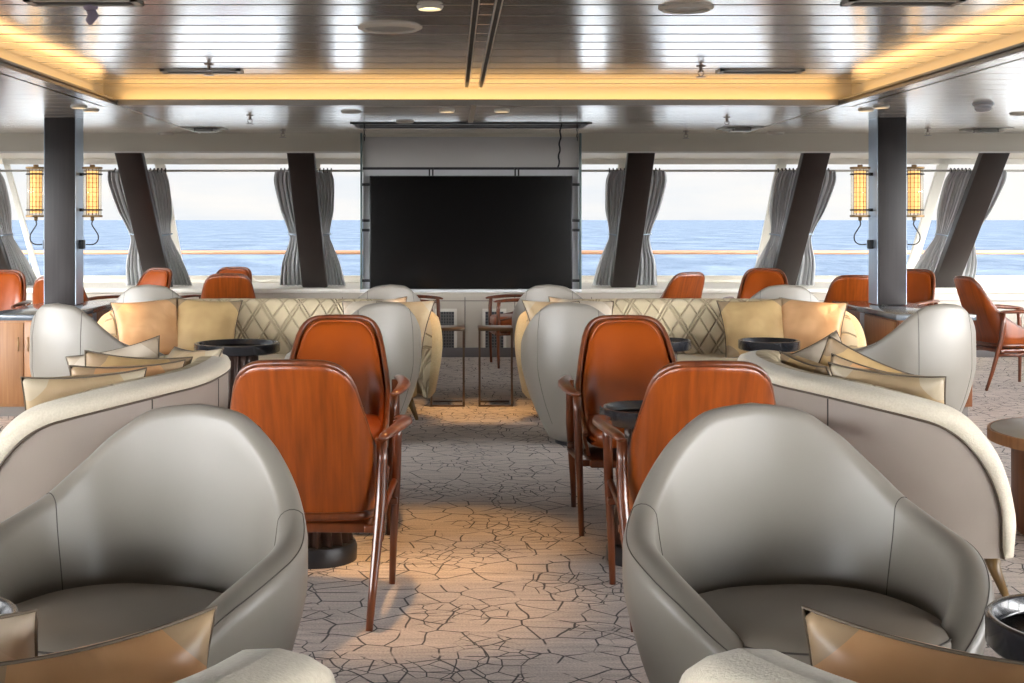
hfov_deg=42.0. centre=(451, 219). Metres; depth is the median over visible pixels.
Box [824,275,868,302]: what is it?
wooden armchair
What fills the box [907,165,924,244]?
lamp
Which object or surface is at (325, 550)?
tray table
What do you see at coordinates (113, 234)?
sea
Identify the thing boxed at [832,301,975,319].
countertop
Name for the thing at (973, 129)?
ceiling vent
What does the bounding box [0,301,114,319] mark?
countertop
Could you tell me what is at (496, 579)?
floor
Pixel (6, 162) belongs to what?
window
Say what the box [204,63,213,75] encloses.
sprinkler
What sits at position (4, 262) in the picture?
pillar
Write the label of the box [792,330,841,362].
pillow
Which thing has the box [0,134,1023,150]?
wall header
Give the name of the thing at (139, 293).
tub chair
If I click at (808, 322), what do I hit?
pillow
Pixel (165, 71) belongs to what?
ceiling vent
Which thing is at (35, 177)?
lamp
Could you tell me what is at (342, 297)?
trim
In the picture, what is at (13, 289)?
wooden armchair
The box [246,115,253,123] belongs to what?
sprinkler
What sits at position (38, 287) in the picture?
wooden armchair
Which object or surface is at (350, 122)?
trim
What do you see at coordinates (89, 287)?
window sill
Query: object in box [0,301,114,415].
base cabinet
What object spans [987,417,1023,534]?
coffee table
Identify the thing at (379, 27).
ceiling speaker
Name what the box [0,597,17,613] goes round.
tray table
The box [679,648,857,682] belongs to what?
curved sofa
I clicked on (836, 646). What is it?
pillow
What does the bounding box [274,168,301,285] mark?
curtain
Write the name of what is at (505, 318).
wooden armchair
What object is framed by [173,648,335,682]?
curved sofa
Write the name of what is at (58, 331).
tub chair
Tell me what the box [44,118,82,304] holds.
column
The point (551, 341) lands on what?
tub chair
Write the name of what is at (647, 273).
curtain
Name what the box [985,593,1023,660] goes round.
tray table
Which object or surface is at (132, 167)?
pillar
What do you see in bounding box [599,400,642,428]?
tray
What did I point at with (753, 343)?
tray table
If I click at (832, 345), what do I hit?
pillow
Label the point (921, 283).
wooden armchair
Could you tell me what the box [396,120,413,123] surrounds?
ceiling fitting
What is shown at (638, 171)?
pillar
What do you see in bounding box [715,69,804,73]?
ceiling vent
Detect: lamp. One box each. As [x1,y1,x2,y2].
[25,165,43,248]
[79,165,102,248]
[850,165,873,248]
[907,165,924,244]
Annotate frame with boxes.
[360,124,581,291]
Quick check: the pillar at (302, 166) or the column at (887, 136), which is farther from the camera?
the pillar at (302, 166)
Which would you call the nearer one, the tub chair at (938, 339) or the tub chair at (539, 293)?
the tub chair at (938, 339)
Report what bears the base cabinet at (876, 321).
on the floor
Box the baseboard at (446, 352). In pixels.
[442,348,1023,356]
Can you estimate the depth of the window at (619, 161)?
13.53 m
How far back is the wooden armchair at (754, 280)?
12.66 m
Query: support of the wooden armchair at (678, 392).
on the floor
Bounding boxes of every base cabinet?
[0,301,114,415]
[832,301,975,415]
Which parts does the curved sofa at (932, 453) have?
leg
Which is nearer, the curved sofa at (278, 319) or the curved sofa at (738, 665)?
the curved sofa at (738, 665)
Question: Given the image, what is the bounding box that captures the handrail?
[21,250,1023,263]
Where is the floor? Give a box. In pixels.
[0,357,1023,682]
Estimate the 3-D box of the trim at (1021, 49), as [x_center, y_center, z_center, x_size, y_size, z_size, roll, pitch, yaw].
[0.177,-0.804,1.070,4.979,0.041,16.140,0,0,0]
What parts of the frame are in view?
panel, rail, panel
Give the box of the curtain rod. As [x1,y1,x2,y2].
[0,170,1023,171]
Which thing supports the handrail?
on the deck
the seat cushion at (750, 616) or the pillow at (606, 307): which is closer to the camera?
the seat cushion at (750, 616)
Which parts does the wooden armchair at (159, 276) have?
armrest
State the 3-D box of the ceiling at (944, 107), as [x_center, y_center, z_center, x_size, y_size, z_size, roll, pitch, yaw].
[0.250,-1.015,3.950,12.900,0.450,21.900,0,0,0]
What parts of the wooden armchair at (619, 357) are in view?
armrest, leg, leg, seat frame, seat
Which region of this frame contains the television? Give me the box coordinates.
[370,168,571,288]
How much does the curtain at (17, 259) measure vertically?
1.179 m
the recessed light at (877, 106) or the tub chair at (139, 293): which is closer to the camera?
the recessed light at (877, 106)
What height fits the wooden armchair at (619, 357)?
0.922 m
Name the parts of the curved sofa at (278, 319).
leg, seat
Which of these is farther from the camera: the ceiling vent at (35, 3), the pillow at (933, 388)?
the ceiling vent at (35, 3)
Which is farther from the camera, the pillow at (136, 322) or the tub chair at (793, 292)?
the tub chair at (793, 292)
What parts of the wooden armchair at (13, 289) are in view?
armrest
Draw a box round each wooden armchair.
[0,269,32,310]
[29,276,88,304]
[88,267,172,300]
[180,266,251,298]
[200,273,255,298]
[230,359,411,630]
[289,314,410,534]
[417,295,442,321]
[486,294,522,368]
[558,315,676,535]
[592,360,775,631]
[660,272,704,297]
[724,268,787,298]
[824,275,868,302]
[907,269,939,305]
[954,275,1023,390]
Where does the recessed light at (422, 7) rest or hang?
in the ceiling at (11, 37)
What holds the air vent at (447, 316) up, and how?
in the wall
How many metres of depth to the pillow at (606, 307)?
9.48 m
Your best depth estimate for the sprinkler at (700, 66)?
7.96 m
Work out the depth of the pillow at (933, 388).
5.04 m
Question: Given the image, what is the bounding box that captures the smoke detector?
[972,102,993,111]
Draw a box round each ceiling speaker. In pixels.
[358,22,421,33]
[658,2,713,13]
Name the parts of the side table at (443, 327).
frame, leg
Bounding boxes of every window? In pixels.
[2,158,173,279]
[158,158,287,279]
[316,158,359,279]
[582,158,623,279]
[623,158,782,279]
[765,158,945,279]
[912,158,1023,279]
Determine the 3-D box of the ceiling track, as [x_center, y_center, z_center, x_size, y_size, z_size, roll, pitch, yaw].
[0.150,-0.921,1.130,0.128,0.022,16.260,0,0,0]
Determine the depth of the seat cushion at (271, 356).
9.32 m
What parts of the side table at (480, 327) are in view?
leg, frame, leg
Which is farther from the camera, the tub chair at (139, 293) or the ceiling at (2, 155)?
the ceiling at (2, 155)
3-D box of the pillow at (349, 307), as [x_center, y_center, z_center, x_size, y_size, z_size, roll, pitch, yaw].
[-0.550,0.765,9.420,0.511,0.534,0.425,0,0,3]
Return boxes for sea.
[12,220,1023,274]
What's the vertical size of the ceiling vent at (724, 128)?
0.035 m
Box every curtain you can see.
[0,172,36,285]
[107,168,142,285]
[148,168,192,285]
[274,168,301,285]
[317,168,345,285]
[592,168,624,285]
[636,168,666,285]
[754,168,796,267]
[796,168,835,285]
[914,168,971,272]
[962,171,1006,278]
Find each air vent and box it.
[435,309,456,347]
[482,309,505,347]
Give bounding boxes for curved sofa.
[0,350,230,522]
[97,298,441,419]
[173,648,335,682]
[515,298,866,419]
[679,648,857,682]
[737,350,1015,596]
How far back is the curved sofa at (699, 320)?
9.59 m
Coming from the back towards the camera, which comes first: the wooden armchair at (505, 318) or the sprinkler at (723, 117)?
the wooden armchair at (505, 318)
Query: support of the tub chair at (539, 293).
on the floor
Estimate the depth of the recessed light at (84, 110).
9.51 m
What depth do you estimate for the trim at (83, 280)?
14.60 m
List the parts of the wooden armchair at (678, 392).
armrest, leg, leg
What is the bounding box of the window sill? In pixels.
[26,282,1023,292]
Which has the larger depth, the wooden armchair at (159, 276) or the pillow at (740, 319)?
the wooden armchair at (159, 276)
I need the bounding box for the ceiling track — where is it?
[464,0,503,88]
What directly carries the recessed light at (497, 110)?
in the ceiling at (944, 107)
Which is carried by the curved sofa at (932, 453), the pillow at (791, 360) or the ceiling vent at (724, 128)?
the pillow at (791, 360)
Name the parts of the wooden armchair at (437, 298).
armrest, leg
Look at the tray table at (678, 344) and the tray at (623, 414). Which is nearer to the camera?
the tray at (623, 414)
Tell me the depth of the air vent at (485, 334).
13.34 m
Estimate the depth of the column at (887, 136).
10.30 m
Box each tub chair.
[0,403,307,667]
[29,303,164,377]
[110,284,182,310]
[284,302,420,414]
[357,284,420,301]
[512,284,582,344]
[521,302,604,445]
[622,403,994,682]
[750,284,819,301]
[854,303,975,412]
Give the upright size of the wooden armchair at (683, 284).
0.922 m
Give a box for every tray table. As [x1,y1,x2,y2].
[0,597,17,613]
[194,339,279,408]
[307,406,363,568]
[599,400,642,566]
[669,337,690,359]
[738,337,799,351]
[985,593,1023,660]
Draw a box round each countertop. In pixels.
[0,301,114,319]
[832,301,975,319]
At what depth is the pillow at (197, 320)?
9.33 m
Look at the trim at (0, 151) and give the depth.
12.21 m
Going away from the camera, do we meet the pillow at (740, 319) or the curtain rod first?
the pillow at (740, 319)
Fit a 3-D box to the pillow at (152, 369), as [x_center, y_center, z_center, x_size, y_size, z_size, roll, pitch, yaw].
[-1.340,0.785,5.420,0.466,0.502,0.361,0,0,-27]
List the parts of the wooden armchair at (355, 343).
seat, leg, leg, armrest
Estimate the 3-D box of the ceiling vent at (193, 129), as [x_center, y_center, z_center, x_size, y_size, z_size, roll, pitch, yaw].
[-2.133,-0.772,11.483,0.340,0.035,0.340,0,0,0]
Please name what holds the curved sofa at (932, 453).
on the floor
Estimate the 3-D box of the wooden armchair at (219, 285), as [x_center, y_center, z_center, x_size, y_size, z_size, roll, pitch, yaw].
[-1.982,0.923,11.797,0.717,0.922,0.724,0,0,-9]
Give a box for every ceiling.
[0,0,1023,86]
[0,52,1023,133]
[0,153,1023,163]
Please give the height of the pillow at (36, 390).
0.515 m
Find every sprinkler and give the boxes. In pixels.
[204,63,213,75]
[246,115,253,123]
[696,65,705,77]
[723,117,730,125]
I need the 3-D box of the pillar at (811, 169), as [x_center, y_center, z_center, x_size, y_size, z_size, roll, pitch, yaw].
[3.360,0.035,12.920,0.250,1.310,1.394,0,0,0]
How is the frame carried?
hanging from the ceiling at (944, 107)
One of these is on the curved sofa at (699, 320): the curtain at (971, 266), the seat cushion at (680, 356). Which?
the seat cushion at (680, 356)
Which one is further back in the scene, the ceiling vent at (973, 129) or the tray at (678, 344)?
the ceiling vent at (973, 129)
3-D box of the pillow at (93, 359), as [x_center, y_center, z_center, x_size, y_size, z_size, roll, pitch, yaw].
[-1.380,0.780,5.740,0.502,0.533,0.341,0,0,-20]
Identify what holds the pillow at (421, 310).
on the curved sofa at (278, 319)
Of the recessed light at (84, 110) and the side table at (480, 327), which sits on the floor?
the side table at (480, 327)
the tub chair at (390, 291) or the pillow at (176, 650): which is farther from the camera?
the tub chair at (390, 291)
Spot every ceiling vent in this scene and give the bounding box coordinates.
[23,0,143,6]
[159,69,243,73]
[181,127,227,132]
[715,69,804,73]
[716,126,763,131]
[840,0,965,6]
[959,127,1013,132]
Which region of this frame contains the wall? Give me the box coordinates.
[26,293,1023,347]
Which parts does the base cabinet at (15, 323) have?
door, door, post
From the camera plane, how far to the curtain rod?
12.71 m
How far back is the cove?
9.27 m
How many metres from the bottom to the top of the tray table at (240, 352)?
0.601 m
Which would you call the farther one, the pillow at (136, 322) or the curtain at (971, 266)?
the curtain at (971, 266)
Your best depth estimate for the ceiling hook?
5.66 m
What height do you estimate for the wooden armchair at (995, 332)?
0.922 m
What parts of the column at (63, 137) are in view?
panel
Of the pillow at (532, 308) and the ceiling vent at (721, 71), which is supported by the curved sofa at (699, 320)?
the pillow at (532, 308)
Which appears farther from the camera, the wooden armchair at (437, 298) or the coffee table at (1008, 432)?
the wooden armchair at (437, 298)
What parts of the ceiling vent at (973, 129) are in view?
frame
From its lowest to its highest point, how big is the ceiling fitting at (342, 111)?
0.016 m
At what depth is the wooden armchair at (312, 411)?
4.50 m
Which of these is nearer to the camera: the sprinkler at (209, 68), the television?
the sprinkler at (209, 68)
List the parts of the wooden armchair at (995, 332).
leg, seat frame, rail, armrest, armrest, leg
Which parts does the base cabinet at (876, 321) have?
post, panel, door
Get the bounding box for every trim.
[0,42,1023,104]
[0,151,1023,152]
[32,297,1023,347]
[83,280,1023,281]
[116,105,838,133]
[350,122,591,123]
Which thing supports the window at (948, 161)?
in the wall
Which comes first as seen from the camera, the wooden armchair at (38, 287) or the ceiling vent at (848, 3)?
the ceiling vent at (848, 3)
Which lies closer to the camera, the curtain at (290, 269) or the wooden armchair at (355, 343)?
the wooden armchair at (355, 343)
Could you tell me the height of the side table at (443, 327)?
0.580 m
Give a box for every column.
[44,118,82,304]
[869,118,906,304]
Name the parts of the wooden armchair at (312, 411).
seat frame, rail, leg, armrest, leg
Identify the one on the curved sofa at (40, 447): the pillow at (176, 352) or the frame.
the pillow at (176, 352)
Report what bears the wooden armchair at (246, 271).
on the floor
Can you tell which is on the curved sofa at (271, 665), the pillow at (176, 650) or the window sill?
the pillow at (176, 650)
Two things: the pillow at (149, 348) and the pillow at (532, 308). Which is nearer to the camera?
the pillow at (149, 348)
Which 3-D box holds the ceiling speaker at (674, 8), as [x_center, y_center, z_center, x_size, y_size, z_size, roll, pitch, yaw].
[1.013,-0.912,5.758,0.240,0.016,0.240,0,0,0]
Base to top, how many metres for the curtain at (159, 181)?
1.179 m
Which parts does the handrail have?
handrail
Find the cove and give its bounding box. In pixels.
[0,30,1023,105]
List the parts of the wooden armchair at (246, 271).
armrest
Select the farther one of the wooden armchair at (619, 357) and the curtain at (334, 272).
the curtain at (334, 272)
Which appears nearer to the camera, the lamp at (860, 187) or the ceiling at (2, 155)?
the lamp at (860, 187)
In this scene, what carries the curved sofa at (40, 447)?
on the floor
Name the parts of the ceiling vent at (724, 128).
frame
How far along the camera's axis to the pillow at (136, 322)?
9.24 m
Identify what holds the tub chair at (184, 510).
on the floor
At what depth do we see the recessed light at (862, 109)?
9.46 m
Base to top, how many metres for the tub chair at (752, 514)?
0.890 m
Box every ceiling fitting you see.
[341,110,360,113]
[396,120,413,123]
[1009,112,1023,115]
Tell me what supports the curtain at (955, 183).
hanging from the curtain rod
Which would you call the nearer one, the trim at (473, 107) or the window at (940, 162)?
the trim at (473, 107)
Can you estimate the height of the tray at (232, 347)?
0.063 m
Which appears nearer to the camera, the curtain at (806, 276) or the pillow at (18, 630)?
the pillow at (18, 630)
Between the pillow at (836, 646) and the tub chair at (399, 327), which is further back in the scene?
the tub chair at (399, 327)
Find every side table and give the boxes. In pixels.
[430,325,464,406]
[478,325,512,406]
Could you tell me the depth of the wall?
13.35 m
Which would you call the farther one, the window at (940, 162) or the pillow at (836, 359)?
the window at (940, 162)
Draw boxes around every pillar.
[0,236,11,269]
[115,153,172,286]
[287,153,327,286]
[610,153,654,286]
[773,153,830,284]
[934,153,1009,286]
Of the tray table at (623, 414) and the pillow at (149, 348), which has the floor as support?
the tray table at (623, 414)
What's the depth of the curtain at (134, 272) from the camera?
13.20 m
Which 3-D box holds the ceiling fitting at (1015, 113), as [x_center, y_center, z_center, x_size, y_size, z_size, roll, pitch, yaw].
[4.213,-0.782,9.866,0.150,0.016,0.150,0,0,0]
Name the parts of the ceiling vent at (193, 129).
frame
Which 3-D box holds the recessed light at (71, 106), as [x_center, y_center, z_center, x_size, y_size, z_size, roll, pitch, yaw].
[-2.596,-0.782,9.257,0.116,0.016,0.116,0,0,0]
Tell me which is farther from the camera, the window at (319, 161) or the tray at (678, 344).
the window at (319, 161)
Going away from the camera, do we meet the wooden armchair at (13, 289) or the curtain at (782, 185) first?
the wooden armchair at (13, 289)
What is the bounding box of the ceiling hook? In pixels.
[83,4,98,24]
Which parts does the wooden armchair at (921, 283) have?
armrest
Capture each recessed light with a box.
[70,105,87,108]
[83,109,98,111]
[417,4,442,11]
[439,109,454,112]
[494,109,509,112]
[858,108,873,111]
[872,105,889,108]
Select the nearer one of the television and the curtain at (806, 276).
the television
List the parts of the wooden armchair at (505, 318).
leg, leg, seat frame, seat, armrest, armrest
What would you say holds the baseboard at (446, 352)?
attached to the wall
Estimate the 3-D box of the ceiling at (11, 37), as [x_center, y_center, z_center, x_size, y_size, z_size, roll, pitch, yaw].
[0.177,-0.930,1.130,5.195,0.020,16.260,0,0,0]
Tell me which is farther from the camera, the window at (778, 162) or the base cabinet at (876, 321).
the window at (778, 162)
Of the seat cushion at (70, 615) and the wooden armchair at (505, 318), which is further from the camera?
the wooden armchair at (505, 318)
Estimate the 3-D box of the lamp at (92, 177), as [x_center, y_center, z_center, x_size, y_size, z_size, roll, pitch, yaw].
[-2.830,-0.100,10.430,0.176,0.660,0.156,0,0,0]
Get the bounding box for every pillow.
[0,605,216,682]
[0,608,37,661]
[20,367,146,410]
[65,335,159,373]
[69,359,185,376]
[84,350,192,366]
[110,297,177,354]
[167,346,223,362]
[177,298,242,350]
[342,296,406,314]
[376,300,435,358]
[521,300,579,321]
[548,296,613,314]
[716,298,789,357]
[779,297,847,352]
[779,350,831,375]
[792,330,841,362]
[801,605,1023,682]
[818,335,912,374]
[828,362,945,404]
[831,353,886,371]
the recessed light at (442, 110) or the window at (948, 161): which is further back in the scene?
the window at (948, 161)
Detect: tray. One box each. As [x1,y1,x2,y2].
[194,339,279,356]
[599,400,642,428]
[669,337,690,351]
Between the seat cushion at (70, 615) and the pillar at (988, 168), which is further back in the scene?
the pillar at (988, 168)
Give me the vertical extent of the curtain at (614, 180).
1.179 m
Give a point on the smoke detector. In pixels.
(979, 106)
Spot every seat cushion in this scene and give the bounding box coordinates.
[15,583,221,655]
[259,354,285,359]
[677,353,738,360]
[699,584,951,664]

